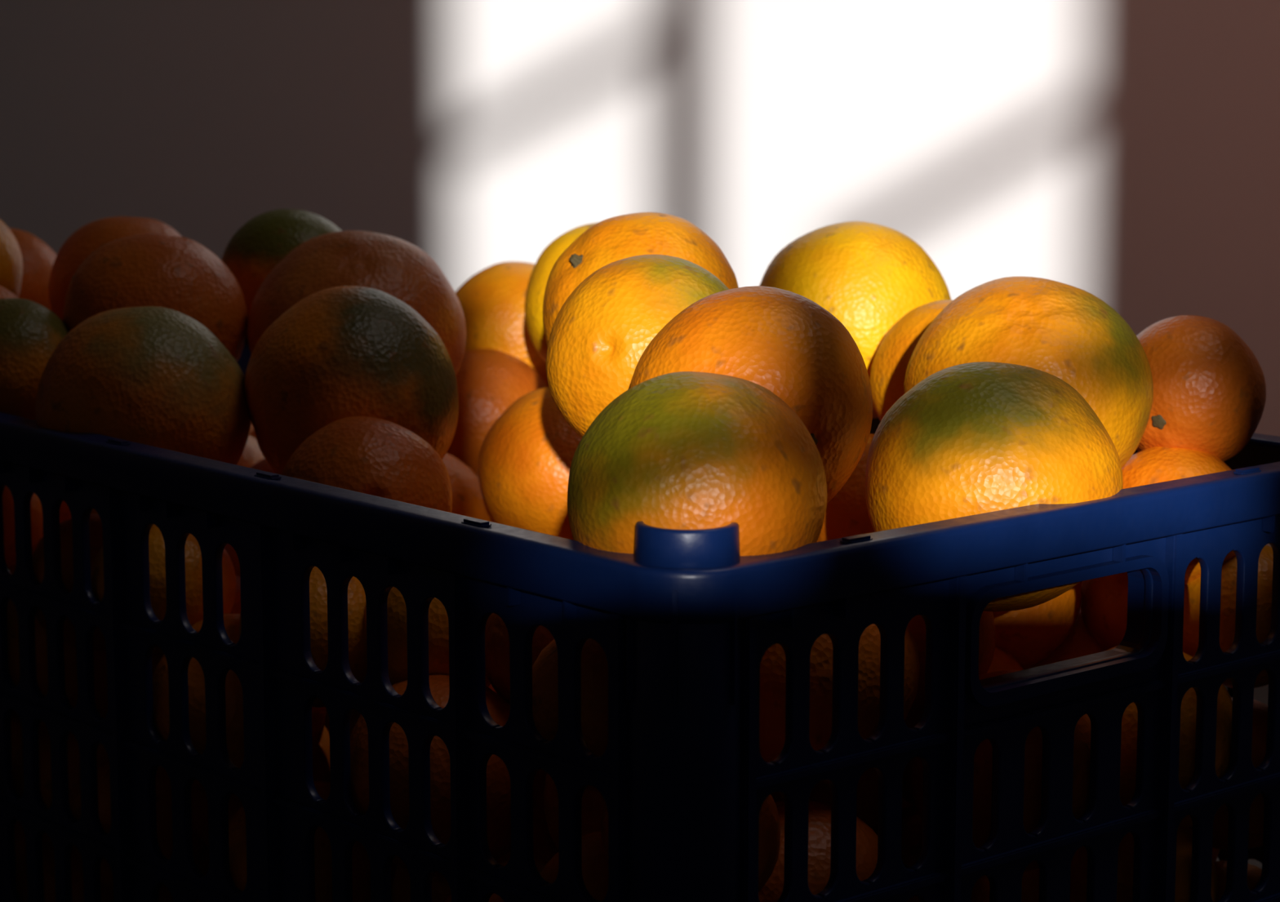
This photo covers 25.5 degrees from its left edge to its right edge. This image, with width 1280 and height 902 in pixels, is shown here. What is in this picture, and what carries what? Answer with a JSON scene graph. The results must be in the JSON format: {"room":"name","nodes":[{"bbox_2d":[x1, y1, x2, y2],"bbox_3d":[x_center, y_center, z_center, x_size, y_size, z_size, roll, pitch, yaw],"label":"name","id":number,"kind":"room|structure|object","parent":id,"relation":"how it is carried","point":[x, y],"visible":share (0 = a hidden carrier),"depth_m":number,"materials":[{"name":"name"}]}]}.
{"room":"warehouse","nodes":[
{"label":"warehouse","id":0,"kind":"room"},
{"bbox_2d":[0,0,1279,546],"bbox_3d":[0.000,-1.093,1.901,3.800,2.500,0.100,0,9,0],"label":"wall","id":1,"kind":"structure","parent":0,"point":[1125,153],"depth_m":1.99,"materials":[{"name":"paint"}]},
{"bbox_2d":[1215,684,1268,869],"bbox_3d":[0.000,0.452,0.467,4.000,0.100,3.420,0,9,0],"label":"floor","id":2,"kind":"structure","parent":0,"point":[1260,694],"depth_m":1.93,"materials":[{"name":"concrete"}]},
{"bbox_2d":[0,333,1279,901],"bbox_3d":[-0.071,0.116,1.298,0.384,0.302,0.700,-8,12,-40],"label":"plastic crate","id":3,"kind":"object","parent":2,"relation":"on","point":[684,624],"visible":0.75,"depth_m":1.03,"materials":[{"name":"blue plastic"}]},
{"bbox_2d":[2,423,1273,901],"bbox_3d":[-0.071,0.118,1.299,0.368,0.275,0.682,-8,12,-41],"label":"pile","id":4,"kind":"object","parent":3,"relation":"in","point":[1091,617],"visible":0.27,"depth_m":1.12,"materials":[{"name":"orange food"}]},
{"bbox_2d":[0,285,19,298],"bbox_3d":[-0.312,-0.049,1.319,0.064,0.064,0.060,4,10,24],"label":"orange","id":5,"kind":"object","parent":4,"relation":"on","point":[5,293],"visible":0.06,"depth_m":1.31,"materials":[{"name":"orange food"}]},
{"bbox_2d":[0,218,22,297],"bbox_3d":[-0.334,-0.088,1.370,0.070,0.070,0.066,5,10,29],"label":"orange","id":6,"kind":"object","parent":4,"relation":"on","point":[11,256],"visible":0.9,"depth_m":1.36,"materials":[{"name":"orange food"}]},
{"bbox_2d":[8,227,57,311],"bbox_3d":[-0.327,-0.081,1.459,0.068,0.068,0.064,5,10,30],"label":"orange","id":7,"kind":"object","parent":4,"relation":"on","point":[38,258],"visible":0.4,"depth_m":1.44,"materials":[{"name":"orange food"}]},
{"bbox_2d":[0,297,69,419],"bbox_3d":[-0.285,-0.037,1.281,0.065,0.064,0.061,5,10,28],"label":"orange","id":8,"kind":"object","parent":4,"relation":"on","point":[30,332],"visible":0.48,"depth_m":1.25,"materials":[{"name":"orange food"}]},
{"bbox_2d":[48,216,182,320],"bbox_3d":[-0.252,-0.079,1.388,0.075,0.072,0.075,5,10,27],"label":"orange","id":9,"kind":"object","parent":4,"relation":"on","point":[91,236],"visible":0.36,"depth_m":1.36,"materials":[{"name":"orange food"}]},
{"bbox_2d":[35,306,251,464],"bbox_3d":[-0.215,-0.018,1.226,0.092,0.091,0.086,3,10,19],"label":"orange","id":10,"kind":"object","parent":4,"relation":"on","point":[156,376],"visible":0.62,"depth_m":1.19,"materials":[{"name":"orange food"}]},
{"bbox_2d":[62,233,248,362],"bbox_3d":[-0.224,-0.061,1.306,0.084,0.080,0.084,1,9,8],"label":"orange","id":11,"kind":"object","parent":4,"relation":"on","point":[181,274],"visible":0.55,"depth_m":1.28,"materials":[{"name":"orange food"}]},
{"bbox_2d":[221,208,342,316],"bbox_3d":[-0.170,-0.083,1.376,0.070,0.069,0.066,4,10,25],"label":"orange","id":12,"kind":"object","parent":4,"relation":"on","point":[264,240],"visible":0.25,"depth_m":1.35,"materials":[{"name":"food"}]},
{"bbox_2d":[244,285,458,475],"bbox_3d":[-0.125,-0.024,1.227,0.095,0.097,0.094,5,10,29],"label":"orange","id":13,"kind":"object","parent":4,"relation":"on","point":[338,353],"visible":0.8,"depth_m":1.19,"materials":[{"name":"orange food"}]},
{"bbox_2d":[247,230,466,374],"bbox_3d":[-0.131,-0.055,1.311,0.099,0.094,0.097,4,10,23],"label":"orange","id":14,"kind":"object","parent":4,"relation":"on","point":[396,267],"visible":0.49,"depth_m":1.28,"materials":[{"name":"orange food"}]},
{"bbox_2d":[281,416,452,512],"bbox_3d":[-0.113,0.022,1.164,0.072,0.072,0.069,-2,9,-14],"label":"orange","id":15,"kind":"object","parent":4,"relation":"on","point":[370,455],"visible":0.43,"depth_m":1.14,"materials":[{"name":"orange food"}]},
{"bbox_2d":[446,348,546,476],"bbox_3d":[-0.078,-0.017,1.424,0.070,0.071,0.071,-2,9,-14],"label":"orange","id":16,"kind":"object","parent":4,"relation":"on","point":[489,380],"visible":0.43,"depth_m":1.40,"materials":[{"name":"orange food"}]},
{"bbox_2d":[455,261,548,386],"bbox_3d":[-0.063,-0.057,1.460,0.081,0.082,0.081,-2,9,-15],"label":"orange","id":17,"kind":"object","parent":4,"relation":"on","point":[492,300],"visible":0.24,"depth_m":1.42,"materials":[{"name":"orange food"}]},
{"bbox_2d":[477,386,582,540],"bbox_3d":[-0.033,0.011,1.297,0.083,0.082,0.081,4,10,22],"label":"orange","id":18,"kind":"object","parent":4,"relation":"on","point":[526,456],"visible":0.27,"depth_m":1.27,"materials":[{"name":"orange food"}]},
{"bbox_2d":[524,222,598,362],"bbox_3d":[-0.015,-0.069,1.351,0.081,0.082,0.079,4,10,25],"label":"orange","id":19,"kind":"object","parent":4,"relation":"on","point":[534,299],"visible":0.12,"depth_m":1.33,"materials":[{"name":"food"}]},
{"bbox_2d":[546,254,728,437],"bbox_3d":[0.004,-0.036,1.106,0.082,0.082,0.080,4,10,26],"label":"orange","id":20,"kind":"object","parent":4,"relation":"on","point":[598,338],"visible":0.45,"depth_m":1.08,"materials":[{"name":"orange food"}]},
{"bbox_2d":[542,212,738,346],"bbox_3d":[0.001,-0.058,1.182,0.085,0.083,0.083,4,10,23],"label":"orange","id":21,"kind":"object","parent":4,"relation":"on","point":[615,238],"visible":0.41,"depth_m":1.16,"materials":[{"name":"orange food"}]},
{"bbox_2d":[567,371,826,555],"bbox_3d":[0.019,0.015,0.963,0.089,0.085,0.088,4,10,23],"label":"orange","id":22,"kind":"object","parent":4,"relation":"on","point":[681,450],"visible":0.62,"depth_m":0.93,"materials":[{"name":"orange food"}]},
{"bbox_2d":[630,285,872,503],"bbox_3d":[0.041,-0.016,1.038,0.087,0.089,0.089,5,10,28],"label":"orange","id":23,"kind":"object","parent":4,"relation":"on","point":[783,342],"visible":0.46,"depth_m":1.01,"materials":[{"name":"orange food"}]},
{"bbox_2d":[759,221,951,418],"bbox_3d":[0.097,-0.059,1.288,0.091,0.091,0.087,4,10,22],"label":"orange","id":24,"kind":"object","parent":4,"relation":"on","point":[868,276],"visible":0.39,"depth_m":1.25,"materials":[{"name":"food"}]},
{"bbox_2d":[870,299,953,421],"bbox_3d":[0.137,-0.029,1.229,0.074,0.073,0.073,4,10,24],"label":"orange","id":25,"kind":"object","parent":4,"relation":"on","point":[892,357],"visible":0.14,"depth_m":1.21,"materials":[{"name":"orange food"}]},
{"bbox_2d":[865,361,1123,611],"bbox_3d":[0.133,0.013,1.067,0.096,0.093,0.096,2,9,10],"label":"orange","id":26,"kind":"object","parent":4,"relation":"on","point":[971,438],"visible":0.69,"depth_m":1.03,"materials":[{"name":"orange food"}]},
{"bbox_2d":[904,276,1153,468],"bbox_3d":[0.157,-0.024,1.145,0.099,0.093,0.096,4,10,24],"label":"orange","id":27,"kind":"object","parent":4,"relation":"on","point":[1064,331],"visible":0.54,"depth_m":1.11,"materials":[{"name":"orange food"}]},
{"bbox_2d":[1121,446,1235,585],"bbox_3d":[0.219,0.028,1.156,0.064,0.063,0.061,5,10,30],"label":"orange","id":28,"kind":"object","parent":4,"relation":"on","point":[1155,464],"visible":0.19,"depth_m":1.14,"materials":[{"name":"orange food"}]},
{"bbox_2d":[1136,315,1266,462],"bbox_3d":[0.226,-0.024,1.166,0.063,0.064,0.062,4,10,25],"label":"orange","id":29,"kind":"object","parent":28,"relation":"on","point":[1210,386],"visible":0.78,"depth_m":1.14,"materials":[{"name":"orange food"}]}
]}

